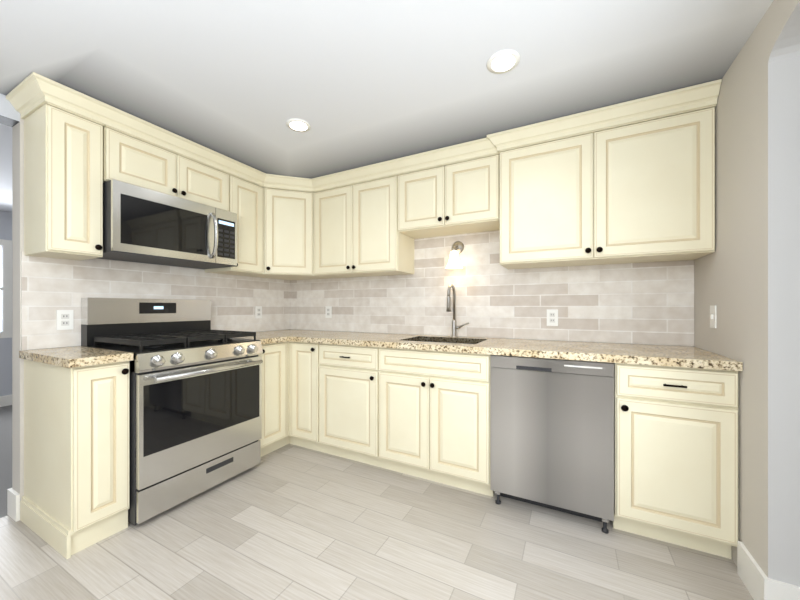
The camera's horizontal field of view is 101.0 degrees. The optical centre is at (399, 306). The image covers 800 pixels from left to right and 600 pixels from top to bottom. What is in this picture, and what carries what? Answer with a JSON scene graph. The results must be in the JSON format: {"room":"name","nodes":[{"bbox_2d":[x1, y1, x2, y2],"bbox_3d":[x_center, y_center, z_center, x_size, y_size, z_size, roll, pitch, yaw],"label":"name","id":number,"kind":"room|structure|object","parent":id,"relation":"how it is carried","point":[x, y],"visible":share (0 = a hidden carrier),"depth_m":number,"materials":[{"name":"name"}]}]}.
{"room":"kitchen","nodes":[
{"label":"kitchen","id":0,"kind":"room"},
{"bbox_2d":[0,405,11,517],"bbox_3d":[-3.666,1.181,2.269,3.080,0.060,4.720,0,0,27],"label":"floor","id":1,"kind":"structure","parent":0,"point":[5,448],"depth_m":2.55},
{"bbox_2d":[0,210,11,395],"bbox_3d":[-5.113,0.020,2.954,0.120,2.262,4.840,0,0,27],"label":"wall","id":2,"kind":"structure","parent":0,"point":[5,343],"depth_m":3.83,"materials":[{"name":"grey paint"}]},
{"bbox_2d":[0,239,11,337],"bbox_3d":[-4.811,-0.209,3.502,0.110,1.140,0.890,0,0,27],"label":"window","id":3,"kind":"structure","parent":2,"relation":"in","point":[6,287],"depth_m":3.83,"materials":[{"name":"white"}]},
{"bbox_2d":[0,395,11,406],"bbox_3d":[-5.053,1.091,2.923,0.015,0.120,4.600,0,0,27],"label":"baseboard","id":4,"kind":"structure","parent":2,"relation":"attached to","point":[5,400],"depth_m":3.83,"materials":[{"name":"white wood"}]},
{"bbox_2d":[7,114,286,521],"bbox_3d":[-1.668,0.020,2.659,0.135,2.262,1.945,0,0,27],"label":"wall","id":5,"kind":"structure","parent":0,"point":[17,361],"depth_m":1.80,"materials":[{"name":"beige paint"}]},
{"bbox_2d":[0,94,19,126],"bbox_3d":[-2.720,-1.055,0.622,0.120,0.112,2.670,0,0,27],"label":"header","id":6,"kind":"object","parent":5,"relation":"attached to","point":[9,115],"visible":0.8,"depth_m":1.75,"materials":[{"name":"white paint"}]},
{"bbox_2d":[24,102,103,260],"bbox_3d":[-1.832,-0.659,1.808,0.354,0.760,0.226,0,0,27],"label":"upper cabinet","id":7,"kind":"object","parent":5,"relation":"attached to","point":[63,183],"visible":1,"depth_m":1.73,"materials":[{"name":"beige wood"}]},
{"bbox_2d":[21,251,288,349],"bbox_3d":[-1.608,-0.032,2.619,0.007,0.534,1.890,0,0,27],"label":"tile backsplash","id":8,"kind":"structure","parent":5,"relation":"attached to","point":[48,285],"depth_m":2.20,"materials":[{"name":"beige tile"}]},
{"bbox_2d":[56,310,72,329],"bbox_3d":[-1.959,0.076,1.928,0.007,0.116,0.072,0,0,27],"label":"outlet","id":9,"kind":"object","parent":8,"relation":"attached to","point":[64,319],"visible":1,"depth_m":1.92,"materials":[{"name":"white plastic"}]},
{"bbox_2d":[255,306,261,317],"bbox_3d":[-1.338,0.051,3.121,0.007,0.116,0.072,0,0,27],"label":"outlet","id":10,"kind":"object","parent":8,"relation":"attached to","point":[258,311],"visible":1,"depth_m":3.12,"materials":[{"name":"white plastic"}]},
{"bbox_2d":[103,125,229,210],"bbox_3d":[-1.603,-0.875,2.249,0.354,0.328,0.756,0,0,27],"label":"upper cabinet","id":11,"kind":"object","parent":5,"relation":"attached to","point":[132,160],"visible":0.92,"depth_m":2.10,"materials":[{"name":"beige wood"}]},
{"bbox_2d":[99,179,236,268],"bbox_3d":[-1.552,-0.503,2.222,0.468,0.397,0.756,0,0,27],"label":"over-the-range microwave","id":12,"kind":"object","parent":11,"relation":"attached to","point":[143,225],"visible":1,"depth_m":2.05,"materials":[{"name":"grey metal"}]},
{"bbox_2d":[204,174,263,275],"bbox_3d":[-1.355,-0.659,2.725,0.354,0.760,0.312,0,0,27],"label":"upper cabinet","id":13,"kind":"object","parent":5,"relation":"attached to","point":[246,201],"visible":0.54,"depth_m":2.66,"materials":[{"name":"beige wood"}]},
{"bbox_2d":[0,444,753,599],"bbox_3d":[-0.517,1.181,0.631,4.020,0.060,4.720,0,0,27],"label":"floor","id":14,"kind":"structure","parent":0,"point":[290,522],"depth_m":1.54,"materials":[{"name":"grey tile"}]},
{"bbox_2d":[20,359,129,558],"bbox_3d":[-1.704,0.713,1.733,0.649,0.875,0.240,0,0,27],"label":"base cabinet","id":15,"kind":"object","parent":14,"relation":"on","point":[75,498],"visible":1,"depth_m":1.61,"materials":[{"name":"beige wood"}]},
{"bbox_2d":[19,346,132,367],"bbox_3d":[-1.708,0.255,1.732,0.630,0.039,0.246,0,0,27],"label":"countertop","id":16,"kind":"structure","parent":15,"relation":"on","point":[73,356],"depth_m":1.63,"materials":[{"name":"beige stone"}]},
{"bbox_2d":[81,298,262,525],"bbox_3d":[-1.426,0.548,2.157,0.736,1.205,0.756,0,0,27],"label":"gas range","id":17,"kind":"object","parent":14,"relation":"on","point":[195,404],"visible":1,"depth_m":1.98,"materials":[{"name":"grey metal"}]},
{"bbox_2d":[258,341,325,456],"bbox_3d":[-0.962,0.713,2.864,0.922,0.875,0.922,0,0,27],"label":"base cabinet","id":18,"kind":"object","parent":14,"relation":"on","point":[290,392],"visible":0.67,"depth_m":2.57,"materials":[{"name":"beige wood"}]},
{"bbox_2d":[237,329,742,370],"bbox_3d":[0.088,0.345,2.316,3.277,0.219,0.912,0,0,27],"label":"countertop","id":19,"kind":"structure","parent":18,"relation":"on","point":[672,356],"depth_m":1.96,"materials":[{"name":"beige stone"}]},
{"bbox_2d":[446,284,468,336],"bbox_3d":[0.436,0.030,2.509,0.147,0.412,0.178,0,0,27],"label":"faucet","id":20,"kind":"object","parent":19,"relation":"on","point":[455,327],"visible":1,"depth_m":2.56,"materials":[{"name":"silver metal"}]},
{"bbox_2d":[319,343,383,467],"bbox_3d":[-0.254,0.713,2.650,0.533,0.875,0.649,0,0,27],"label":"base cabinet","id":21,"kind":"object","parent":14,"relation":"on","point":[348,401],"visible":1,"depth_m":2.38,"materials":[{"name":"beige wood"}]},
{"bbox_2d":[379,347,494,496],"bbox_3d":[0.319,0.713,2.352,0.759,0.875,0.649,0,0,27],"label":"base cabinet","id":22,"kind":"object","parent":14,"relation":"on","point":[434,416],"visible":0.94,"depth_m":2.07,"materials":[{"name":"beige wood"}]},
{"bbox_2d":[491,355,613,533],"bbox_3d":[0.934,0.717,2.043,0.604,0.868,0.611,0,0,27],"label":"dishwasher","id":23,"kind":"object","parent":14,"relation":"on","point":[552,433],"visible":0.98,"depth_m":1.76,"materials":[{"name":"grey metal"}]},
{"bbox_2d":[612,363,737,558],"bbox_3d":[1.404,0.713,1.787,0.454,0.875,0.649,0,0,27],"label":"base cabinet","id":24,"kind":"object","parent":14,"relation":"on","point":[675,455],"visible":0.96,"depth_m":1.53,"materials":[{"name":"beige wood"}]},
{"bbox_2d":[0,0,773,211],"bbox_3d":[-1.911,-1.161,1.288,7.100,0.100,4.840,0,0,27],"label":"ceiling","id":25,"kind":"structure","parent":0,"point":[356,83],"depth_m":1.50,"materials":[{"name":"white paint"}]},
{"bbox_2d":[286,118,310,131],"bbox_3d":[-0.620,-1.107,2.014,0.144,0.007,0.144,0,0,27],"label":"recessed light","id":26,"kind":"object","parent":25,"relation":"in","point":[298,125],"visible":1,"depth_m":2.00,"materials":[{"name":"white"}]},
{"bbox_2d":[487,49,519,73],"bbox_3d":[0.468,-1.107,1.494,0.144,0.007,0.144,0,0,27],"label":"recessed light","id":27,"kind":"object","parent":25,"relation":"in","point":[503,61],"visible":1,"depth_m":1.48,"materials":[{"name":"white"}]},
{"bbox_2d":[297,329,676,345],"bbox_3d":[-0.821,0.020,3.382,7.100,2.262,0.120,0,0,27],"label":"wall","id":28,"kind":"structure","parent":0,"point":[508,338],"depth_m":2.46,"materials":[{"name":"beige tile"}]},
{"bbox_2d":[241,187,330,279],"bbox_3d":[-1.031,-0.659,3.072,0.607,0.760,0.617,0,0,27],"label":"upper cabinet","id":29,"kind":"object","parent":28,"relation":"attached to","point":[288,234],"visible":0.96,"depth_m":2.86,"materials":[{"name":"beige wood"}]},
{"bbox_2d":[314,175,413,277],"bbox_3d":[-0.328,-0.659,2.854,0.837,0.760,0.354,0,0,27],"label":"upper cabinet","id":30,"kind":"object","parent":28,"relation":"attached to","point":[357,233],"visible":0.98,"depth_m":2.70,"materials":[{"name":"beige wood"}]},
{"bbox_2d":[397,153,499,238],"bbox_3d":[0.385,-0.809,2.484,0.764,0.460,0.354,0,0,27],"label":"upper cabinet","id":31,"kind":"object","parent":28,"relation":"attached to","point":[459,197],"visible":0.96,"depth_m":2.35,"materials":[{"name":"beige wood"}]},
{"bbox_2d":[289,230,693,345],"bbox_3d":[0.298,-0.182,2.728,3.288,0.834,0.007,0,0,27],"label":"tile backsplash","id":32,"kind":"structure","parent":28,"relation":"attached to","point":[644,303],"depth_m":2.49,"materials":[{"name":"beige tile"}]},
{"bbox_2d":[325,306,331,317],"bbox_3d":[-0.704,0.051,3.240,0.072,0.116,0.007,0,0,27],"label":"outlet","id":33,"kind":"object","parent":32,"relation":"attached to","point":[328,311],"visible":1,"depth_m":3.24,"materials":[{"name":"white plastic"}]},
{"bbox_2d":[446,241,463,268],"bbox_3d":[0.426,-0.413,2.562,0.136,0.223,0.168,0,0,27],"label":"light","id":34,"kind":"object","parent":32,"relation":"attached to","point":[456,250],"visible":1,"depth_m":2.53,"materials":[{"name":"white glass"}]},
{"bbox_2d":[547,309,557,325],"bbox_3d":[1.070,0.076,2.316,0.072,0.116,0.007,0,0,27],"label":"outlet","id":35,"kind":"object","parent":32,"relation":"attached to","point":[552,317],"visible":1,"depth_m":2.31,"materials":[{"name":"white plastic"}]},
{"bbox_2d":[499,105,716,268],"bbox_3d":[1.193,-0.659,2.046,1.067,0.760,0.384,0,0,27],"label":"upper cabinet","id":36,"kind":"object","parent":28,"relation":"attached to","point":[642,191],"visible":0.98,"depth_m":1.87,"materials":[{"name":"beige wood"}]},
{"bbox_2d":[6,72,721,191],"bbox_3d":[-0.233,-1.062,1.707,3.284,0.090,1.655,0,0,27],"label":"crown molding","id":37,"kind":"structure","parent":36,"relation":"attached to","point":[32,92],"depth_m":1.96,"materials":[{"name":"beige wood"}]},
{"bbox_2d":[694,0,799,585],"bbox_3d":[0.777,0.020,-0.110,0.180,2.262,4.600,0,0,27],"label":"wall","id":38,"kind":"structure","parent":0,"point":[747,277],"depth_m":1.26,"materials":[{"name":"beige paint"}]},
{"bbox_2d":[710,305,715,327],"bbox_3d":[1.610,0.051,1.700,0.012,0.116,0.072,0,0,27],"label":"light switch","id":39,"kind":"object","parent":38,"relation":"attached to","point":[712,316],"visible":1,"depth_m":1.69,"materials":[{"name":"white plastic"}]},
{"bbox_2d":[737,541,799,599],"bbox_3d":[1.492,1.081,1.279,0.195,0.140,0.227,0,0,27],"label":"baseboard","id":40,"kind":"structure","parent":38,"relation":"attached to","point":[759,584],"depth_m":1.26,"materials":[{"name":"white wood"}]}
]}

